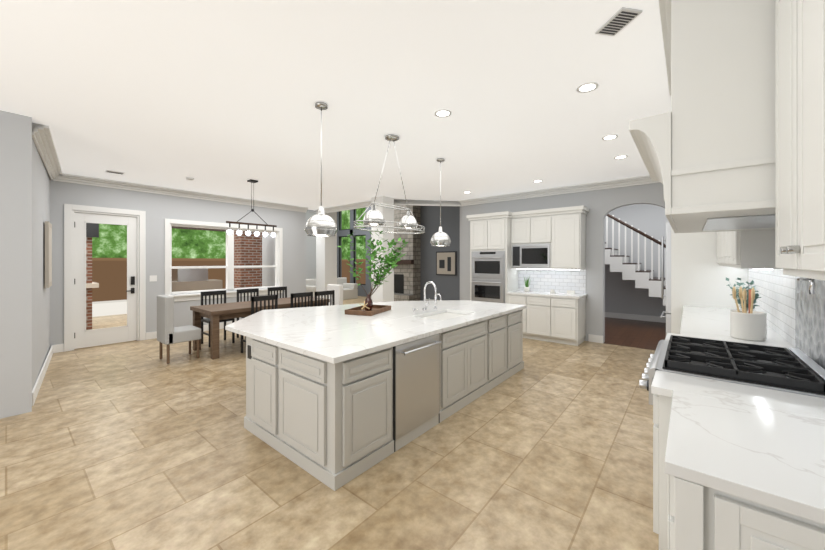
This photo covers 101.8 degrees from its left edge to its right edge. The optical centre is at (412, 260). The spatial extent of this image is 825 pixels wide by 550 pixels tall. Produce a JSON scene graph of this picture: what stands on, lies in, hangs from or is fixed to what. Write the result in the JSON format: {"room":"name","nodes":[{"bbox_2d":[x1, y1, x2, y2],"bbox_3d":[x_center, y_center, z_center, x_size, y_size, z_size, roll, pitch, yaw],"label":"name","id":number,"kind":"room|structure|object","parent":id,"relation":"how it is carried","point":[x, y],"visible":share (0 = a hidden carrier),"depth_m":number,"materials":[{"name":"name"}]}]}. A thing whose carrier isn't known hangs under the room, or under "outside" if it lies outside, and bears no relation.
{"room":"kitchen","nodes":[
{"label":"kitchen","id":0,"kind":"room"},
{"bbox_2d":[0,110,31,418],"bbox_3d":[-5.092,0.035,2.234,0.200,3.050,3.370,0,0,40],"label":"wall","id":1,"kind":"structure","parent":0,"point":[15,264],"depth_m":3.39,"materials":[{"name":"grey paint"}]},
{"bbox_2d":[32,123,51,405],"bbox_3d":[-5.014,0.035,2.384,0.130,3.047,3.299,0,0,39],"label":"crown molding","id":2,"kind":"structure","parent":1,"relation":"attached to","point":[42,139],"depth_m":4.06,"materials":[{"name":"white paint"}]},
{"bbox_2d":[32,138,49,389],"bbox_3d":[-5.236,0.035,4.614,0.199,3.050,3.088,0,0,-45],"label":"wall","id":3,"kind":"structure","parent":0,"point":[40,291],"depth_m":4.30,"materials":[{"name":"grey paint"}]},
{"bbox_2d":[45,221,51,287],"bbox_3d":[-5.375,-0.090,4.950,0.040,0.940,0.620,0,0,-44],"label":"framed picture","id":4,"kind":"object","parent":3,"relation":"attached to","point":[48,254],"visible":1,"depth_m":4.74,"materials":[{"name":"beige fabric"}]},
{"bbox_2d":[52,139,91,354],"bbox_3d":[-5.011,0.035,4.643,2.700,3.047,0.449,0,0,39],"label":"crown molding","id":5,"kind":"structure","parent":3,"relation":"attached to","point":[57,175],"depth_m":5.69,"materials":[{"name":"white paint"}]},
{"bbox_2d":[50,178,305,347],"bbox_3d":[-4.685,0.035,7.523,0.200,3.050,5.070,0,0,40],"label":"wall","id":6,"kind":"structure","parent":0,"point":[159,209],"depth_m":6.81,"materials":[{"name":"grey paint"}]},
{"bbox_2d":[64,204,145,351],"bbox_3d":[-5.693,0.287,6.241,0.195,2.544,1.120,0,0,40],"label":"door","id":7,"kind":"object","parent":6,"relation":"attached to","point":[77,334],"visible":1,"depth_m":6.09,"materials":[{"name":"white paint"}]},
{"bbox_2d":[150,275,156,281],"bbox_3d":[-5.205,0.350,6.727,0.007,0.120,0.120,0,0,40],"label":"switch plate","id":8,"kind":"object","parent":6,"relation":"attached to","point":[153,277],"visible":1,"depth_m":6.73,"materials":[{"name":"white paint"}]},
{"bbox_2d":[146,321,235,339],"bbox_3d":[-4.132,1.490,8.021,0.017,0.139,3.600,0,0,39],"label":"baseboard","id":9,"kind":"structure","parent":6,"relation":"attached to","point":[149,335],"depth_m":7.41,"materials":[{"name":"white paint"}]},
{"bbox_2d":[92,177,307,212],"bbox_3d":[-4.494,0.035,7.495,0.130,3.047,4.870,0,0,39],"label":"crown molding","id":10,"kind":"structure","parent":6,"relation":"attached to","point":[99,182],"depth_m":7.12,"materials":[{"name":"white paint"}]},
{"bbox_2d":[165,219,282,301],"bbox_3d":[-4.282,-0.010,7.885,0.181,1.720,2.640,0,0,40],"label":"window","id":11,"kind":"structure","parent":6,"relation":"in","point":[230,266],"depth_m":7.83,"materials":[{"name":"white paint"}]},
{"bbox_2d":[262,232,274,286],"bbox_3d":[-5.104,-1.540,11.024,4.900,6.200,0.200,0,0,40],"label":"wall","id":12,"kind":"structure","parent":0,"point":[268,258],"depth_m":10.36,"materials":[{"name":"grey paint"}]},
{"bbox_2d":[306,210,315,278],"bbox_3d":[-5.428,-1.540,14.324,0.200,6.200,5.200,0,0,40],"label":"wall","id":13,"kind":"structure","parent":0,"point":[310,257],"depth_m":15.15,"materials":[{"name":"grey paint"}]},
{"bbox_2d":[0,296,665,549],"bbox_3d":[-2.309,1.610,7.087,14.220,0.100,14.400,0,0,40],"label":"floor","id":14,"kind":"structure","parent":0,"point":[134,445],"depth_m":2.53,"materials":[{"name":"tile"}]},
{"bbox_2d":[157,295,200,363],"bbox_3d":[-3.714,1.050,5.336,0.450,1.020,0.490,0,0,40],"label":"chair","id":15,"kind":"object","parent":14,"relation":"on","point":[168,332],"visible":1,"depth_m":5.12,"materials":[{"name":"grey fabric"}]},
{"bbox_2d":[201,290,234,346],"bbox_3d":[-3.687,1.070,6.344,0.420,0.980,0.440,0,0,40],"label":"chair","id":16,"kind":"object","parent":14,"relation":"on","point":[209,294],"visible":0.67,"depth_m":6.36,"materials":[{"name":"black wood"}]},
{"bbox_2d":[237,288,258,339],"bbox_3d":[-3.273,1.070,6.845,0.420,0.980,0.440,0,0,40],"label":"chair","id":17,"kind":"object","parent":14,"relation":"on","point":[247,291],"visible":0.4,"depth_m":6.92,"materials":[{"name":"black wood"}]},
{"bbox_2d":[241,295,277,352],"bbox_3d":[-2.618,1.070,5.722,0.420,0.980,0.440,0,0,40],"label":"chair","id":18,"kind":"object","parent":14,"relation":"on","point":[264,298],"visible":0.35,"depth_m":5.60,"materials":[{"name":"black wood"}]},
{"bbox_2d":[190,297,329,358],"bbox_3d":[-2.811,1.177,6.432,0.960,0.765,2.250,0,0,40],"label":"dining table","id":19,"kind":"object","parent":14,"relation":"on","point":[214,313],"visible":0.62,"depth_m":5.72,"materials":[{"name":"brown wood"}]},
{"bbox_2d":[268,286,286,297],"bbox_3d":[-2.860,1.070,7.347,0.420,0.980,0.440,0,0,40],"label":"chair","id":20,"kind":"object","parent":14,"relation":"on","point":[274,289],"visible":0.31,"depth_m":7.47,"materials":[{"name":"black wood"}]},
{"bbox_2d":[291,292,312,307],"bbox_3d":[-2.173,1.070,6.262,0.420,0.980,0.440,0,0,40],"label":"chair","id":21,"kind":"object","parent":14,"relation":"on","point":[309,295],"visible":0.33,"depth_m":6.13,"materials":[{"name":"black wood"}]},
{"bbox_2d":[315,290,334,305],"bbox_3d":[-1.843,1.070,6.599,0.420,0.980,0.440,0,0,40],"label":"chair","id":22,"kind":"object","parent":14,"relation":"on","point":[331,293],"visible":0.29,"depth_m":6.47,"materials":[{"name":"black wood"}]},
{"bbox_2d":[316,212,336,298],"bbox_3d":[-2.605,0.035,10.156,0.500,3.050,0.500,0,0,40],"label":"column","id":23,"kind":"structure","parent":14,"relation":"on","point":[326,261],"depth_m":10.00,"materials":[{"name":"white paint"}]},
{"bbox_2d":[306,277,357,299],"bbox_3d":[-3.298,1.135,13.411,0.950,0.850,2.100,0,0,40],"label":"sofa","id":24,"kind":"object","parent":14,"relation":"on","point":[350,290],"visible":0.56,"depth_m":13.61,"materials":[{"name":"grey fabric"}]},
{"bbox_2d":[327,284,342,305],"bbox_3d":[-1.895,1.050,7.543,0.450,1.020,0.490,0,0,40],"label":"chair","id":25,"kind":"object","parent":14,"relation":"on","point":[337,288],"visible":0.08,"depth_m":7.56,"materials":[{"name":"white fabric"}]},
{"bbox_2d":[225,309,523,490],"bbox_3d":[-0.204,1.123,4.195,2.097,0.874,3.408,0,0,40],"label":"kitchen island","id":26,"kind":"object","parent":14,"relation":"on","point":[337,397],"depth_m":2.74,"materials":[{"name":"painted wood"},{"name":"white quartz"},{"name":"stainless steel"}]},
{"bbox_2d":[225,297,476,348],"bbox_3d":[-0.658,0.665,4.570,1.830,0.040,3.445,0,0,40],"label":"island countertop","id":27,"kind":"structure","parent":26,"relation":"on","point":[272,326],"depth_m":3.69,"materials":[{"name":"white stone"}]},
{"bbox_2d":[345,305,390,315],"bbox_3d":[-0.550,0.617,4.238,0.360,0.055,0.560,0,0,21],"label":"wood tray","id":28,"kind":"object","parent":27,"relation":"on","point":[376,309],"visible":0.75,"depth_m":4.07,"materials":[{"name":"brown wood"}]},
{"bbox_2d":[337,230,407,310],"bbox_3d":[-0.488,0.112,4.228,0.793,1.032,0.812,0,0,40],"label":"plant","id":29,"kind":"object","parent":28,"relation":"on","point":[386,269],"visible":1,"depth_m":4.22,"materials":[{"name":"green plant"}]},
{"bbox_2d":[421,301,428,312],"bbox_3d":[0.175,0.559,4.252,0.056,0.171,0.119,0,0,40],"label":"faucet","id":30,"kind":"object","parent":27,"relation":"on","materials":[{"name":"silver metal"}]},
{"bbox_2d":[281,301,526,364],"bbox_3d":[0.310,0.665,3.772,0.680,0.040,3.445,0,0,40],"label":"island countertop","id":31,"kind":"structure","parent":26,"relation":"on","point":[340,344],"depth_m":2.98,"materials":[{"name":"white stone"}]},
{"bbox_2d":[433,293,440,308],"bbox_3d":[0.330,0.536,4.394,0.118,0.218,0.040,0,0,40],"label":"faucet","id":32,"kind":"object","parent":31,"relation":"on","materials":[{"name":"silver metal"}]},
{"bbox_2d":[425,313,464,320],"bbox_3d":[0.391,0.790,4.058,0.464,0.234,0.743,0,0,40],"label":"sink","id":33,"kind":"object","parent":31,"relation":"in","point":[440,316],"depth_m":4.19,"materials":[{"name":"white ceramic"}]},
{"bbox_2d":[371,196,393,302],"bbox_3d":[-0.704,0.035,7.903,0.440,3.050,0.440,0,0,40],"label":"column","id":34,"kind":"structure","parent":14,"relation":"on","point":[384,292],"depth_m":7.76,"materials":[{"name":"white paint"}]},
{"bbox_2d":[369,205,419,300],"bbox_3d":[-0.685,-0.777,13.004,2.100,4.674,0.798,0,0,40],"label":"fireplace","id":35,"kind":"object","parent":14,"relation":"on","point":[407,279],"visible":0.33,"depth_m":12.57,"materials":[{"name":"stone"}]},
{"bbox_2d":[466,205,588,345],"bbox_3d":[2.300,0.270,6.972,2.340,2.580,0.710,0,0,40],"label":"kitchen cabinet","id":36,"kind":"object","parent":14,"relation":"on","point":[543,251],"visible":0.79,"depth_m":6.73,"materials":[{"name":"white painted wood"}]},
{"bbox_2d":[524,277,530,291],"bbox_3d":[2.403,0.471,7.031,0.146,0.346,0.154,0,0,40],"label":"potted plant","id":37,"kind":"object","parent":36,"relation":"on","point":[527,288],"depth_m":7.00,"materials":[{"name":"white ceramic"}]},
{"bbox_2d":[550,289,574,293],"bbox_3d":[2.942,0.607,6.595,0.449,0.075,0.120,0,0,40],"label":"canister","id":38,"kind":"object","parent":36,"relation":"on","point":[568,291],"visible":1,"depth_m":6.54,"materials":[{"name":"white ceramic"}]},
{"bbox_2d":[605,214,665,305],"bbox_3d":[5.449,-0.431,8.442,4.330,3.982,1.140,0,0,40],"label":"staircase","id":39,"kind":"structure","parent":14,"relation":"on","point":[618,262],"depth_m":7.93,"materials":[{"name":"white paint"}]},
{"bbox_2d":[651,0,824,549],"bbox_3d":[2.823,0.036,3.204,0.956,3.047,5.856,0,0,40],"label":"kitchen cabinet","id":40,"kind":"object","parent":14,"relation":"on","point":[738,466],"visible":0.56,"depth_m":1.26,"materials":[{"name":"white wood"}]},
{"bbox_2d":[639,335,824,404],"bbox_3d":[1.978,0.723,2.140,0.806,0.275,0.920,0,0,40],"label":"range","id":41,"kind":"object","parent":40,"relation":"in","point":[795,370],"visible":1,"depth_m":1.97,"materials":[{"name":"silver metal"}]},
{"bbox_2d":[729,286,766,340],"bbox_3d":[2.793,0.431,2.791,0.222,0.426,0.346,0,0,40],"label":"utensil crock","id":42,"kind":"object","parent":40,"relation":"on","point":[750,324],"visible":1,"depth_m":2.73,"materials":[{"name":"white ceramic"}]},
{"bbox_2d":[726,277,760,308],"bbox_3d":[3.157,0.402,3.194,0.250,0.485,0.452,0,0,40],"label":"potted plant","id":43,"kind":"object","parent":42,"relation":"in","point":[751,283],"visible":0.42,"depth_m":3.17,"materials":[{"name":"green plant"}]},
{"bbox_2d":[0,0,670,209],"bbox_3d":[-1.643,-1.590,4.044,9.320,0.200,10.550,0,0,40],"label":"ceiling","id":44,"kind":"structure","parent":0,"point":[219,97],"depth_m":2.95,"materials":[{"name":"white paint"}]},
{"bbox_2d":[105,170,123,174],"bbox_3d":[-4.980,-1.482,5.608,0.140,0.014,0.220,0,0,40],"label":"ceiling vent","id":45,"kind":"object","parent":44,"relation":"in","point":[115,172],"visible":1,"depth_m":5.59,"materials":[{"name":"silver metal"}]},
{"bbox_2d":[226,179,276,237],"bbox_3d":[-2.955,-0.970,6.194,0.140,1.036,0.920,0,0,40],"label":"dining chandelier","id":46,"kind":"object","parent":44,"relation":"hanging from","point":[239,232],"visible":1,"depth_m":6.17,"materials":[{"name":"black"}]},
{"bbox_2d":[305,102,337,236],"bbox_3d":[-0.869,-0.864,3.191,0.312,1.248,0.312,0,0,40],"label":"pendant light","id":47,"kind":"object","parent":44,"relation":"hanging from","point":[320,224],"visible":1,"depth_m":3.11,"materials":[{"name":"silver metal"}]},
{"bbox_2d":[316,200,370,212],"bbox_3d":[-1.777,-1.423,8.897,2.540,0.130,0.130,0,0,39],"label":"crown molding","id":48,"kind":"structure","parent":44,"relation":"attached to","point":[350,206],"depth_m":8.84,"materials":[{"name":"white paint"}]},
{"bbox_2d":[354,134,424,233],"bbox_3d":[-0.246,-0.925,4.026,0.518,1.126,1.118,0,0,40],"label":"chandelier","id":49,"kind":"object","parent":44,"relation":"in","point":[373,217],"visible":1,"depth_m":3.94,"materials":[{"name":"silver metal"}]},
{"bbox_2d":[430,158,450,245],"bbox_3d":[0.409,-0.854,4.898,0.312,1.268,0.312,0,0,40],"label":"pendant light","id":50,"kind":"object","parent":44,"relation":"hanging from","point":[440,237],"visible":1,"depth_m":4.81,"materials":[{"name":"silver metal"}]},
{"bbox_2d":[435,109,450,116],"bbox_3d":[0.307,-1.486,3.375,0.168,0.006,0.168,0,0,31],"label":"recessed light","id":51,"kind":"object","parent":44,"relation":"in","point":[440,113],"depth_m":3.38,"materials":[{"name":"white paint"}]},
{"bbox_2d":[576,82,598,92],"bbox_3d":[1.499,-1.486,2.872,0.168,0.006,0.168,0,0,31],"label":"recessed light","id":52,"kind":"object","parent":44,"relation":"in","point":[587,87],"depth_m":2.87,"materials":[{"name":"white paint"}]},
{"bbox_2d":[602,135,617,139],"bbox_3d":[2.375,-1.486,4.029,0.168,0.006,0.168,0,0,31],"label":"recessed light","id":53,"kind":"object","parent":44,"relation":"in","point":[609,137],"depth_m":4.03,"materials":[{"name":"white paint"}]},
{"bbox_2d":[595,7,642,35],"bbox_3d":[1.277,-1.482,2.084,0.140,0.014,0.220,0,0,-10],"label":"ceiling vent","id":54,"kind":"object","parent":44,"relation":"in","point":[619,20],"visible":0.98,"depth_m":2.07,"materials":[{"name":"silver metal"}]},
{"bbox_2d":[614,155,627,158],"bbox_3d":[2.983,-1.486,4.798,0.168,0.006,0.168,0,0,-5],"label":"recessed light","id":55,"kind":"object","parent":44,"relation":"in","point":[621,156],"depth_m":4.80,"materials":[{"name":"white paint"}]},
{"bbox_2d":[337,206,459,300],"bbox_3d":[-0.482,-1.540,13.486,8.900,6.200,0.200,0,0,40],"label":"wall","id":56,"kind":"structure","parent":0,"point":[448,287],"depth_m":12.41,"materials":[{"name":"grey paint"}]},
{"bbox_2d":[339,209,365,284],"bbox_3d":[-2.735,-0.840,15.312,1.900,3.800,0.050,0,0,40],"label":"window","id":57,"kind":"structure","parent":56,"relation":"in","point":[354,245],"depth_m":15.46,"materials":[{"name":"black metal"}]},
{"bbox_2d":[436,251,456,275],"bbox_3d":[1.194,0.085,11.942,0.850,0.850,0.045,0,0,40],"label":"art","id":58,"kind":"object","parent":56,"relation":"attached to","point":[446,262],"visible":0.96,"depth_m":11.90,"materials":[{"name":"grey"}]},
{"bbox_2d":[395,199,461,299],"bbox_3d":[1.615,-1.465,9.820,1.300,6.050,5.190,0,0,40],"label":"wall","id":59,"kind":"structure","parent":0,"point":[460,252],"depth_m":8.50,"materials":[{"name":"grey paint"}]},
{"bbox_2d":[394,175,659,205],"bbox_3d":[2.253,-1.423,6.683,6.264,0.130,1.280,0,0,39],"label":"crown molding","id":60,"kind":"structure","parent":59,"relation":"attached to","point":[639,180],"depth_m":6.97,"materials":[{"name":"white paint"}]},
{"bbox_2d":[462,183,664,342],"bbox_3d":[3.188,0.035,6.800,4.970,3.050,0.150,0,0,40],"label":"wall","id":61,"kind":"structure","parent":0,"point":[601,204],"depth_m":6.47,"materials":[{"name":"grey paint"}]},
{"bbox_2d":[605,204,667,316],"bbox_3d":[5.428,-1.465,9.360,5.170,6.050,0.150,0,0,40],"label":"wall","id":62,"kind":"structure","parent":0,"point":[624,296],"depth_m":8.87,"materials":[{"name":"grey paint"}]},
{"bbox_2d":[605,312,665,322],"bbox_3d":[5.297,1.490,9.358,4.970,0.139,0.017,0,0,39],"label":"baseboard","id":63,"kind":"structure","parent":62,"relation":"attached to","point":[607,314],"depth_m":8.84,"materials":[{"name":"white paint"}]},
{"bbox_2d":[797,278,814,293],"bbox_3d":[2.009,0.100,1.643,0.202,0.139,0.312,0,0,40],"label":"pot filler faucet","id":64,"kind":"object","parent":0,"point":[811,286],"depth_m":1.61,"materials":[{"name":"silver metal"}]},
{"bbox_3d":[1.931,0.035,1.227,0.180,3.050,10.350,0,0,39],"label":"wall","id":65,"kind":"structure","parent":0,"visible":0},
{"bbox_2d":[629,0,774,232],"bbox_3d":[2.017,-0.860,2.161,0.873,1.255,1.524,0,0,40],"label":"range hood","id":66,"kind":"object","parent":65,"relation":"attached to","point":[705,146],"visible":0.75,"depth_m":1.64,"materials":[{"name":"painted wood"},{"name":"steel"}]},
{"label":"outside","id":67,"kind":"structure","parent":0,"visible":0},
{"bbox_2d":[92,224,225,316],"bbox_3d":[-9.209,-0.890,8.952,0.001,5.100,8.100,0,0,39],"label":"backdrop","id":68,"kind":"structure","parent":67,"point":[190,247],"depth_m":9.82,"materials":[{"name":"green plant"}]},
{"bbox_2d":[342,207,365,283],"bbox_3d":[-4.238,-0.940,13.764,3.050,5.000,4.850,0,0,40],"label":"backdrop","id":69,"kind":"structure","parent":67,"point":[345,241],"depth_m":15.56,"materials":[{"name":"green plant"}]},
{"bbox_3d":[-7.255,1.630,7.989,4.240,0.100,7.100,0,0,39],"label":"ground","id":70,"kind":"structure","parent":67,"visible":0},
{"bbox_2d":[86,223,261,329],"bbox_3d":[-7.216,0.145,7.957,4.140,2.870,7.100,0,0,40],"label":"patio","id":71,"kind":"structure","parent":70,"relation":"on","point":[247,250],"depth_m":9.53,"materials":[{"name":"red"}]}
]}

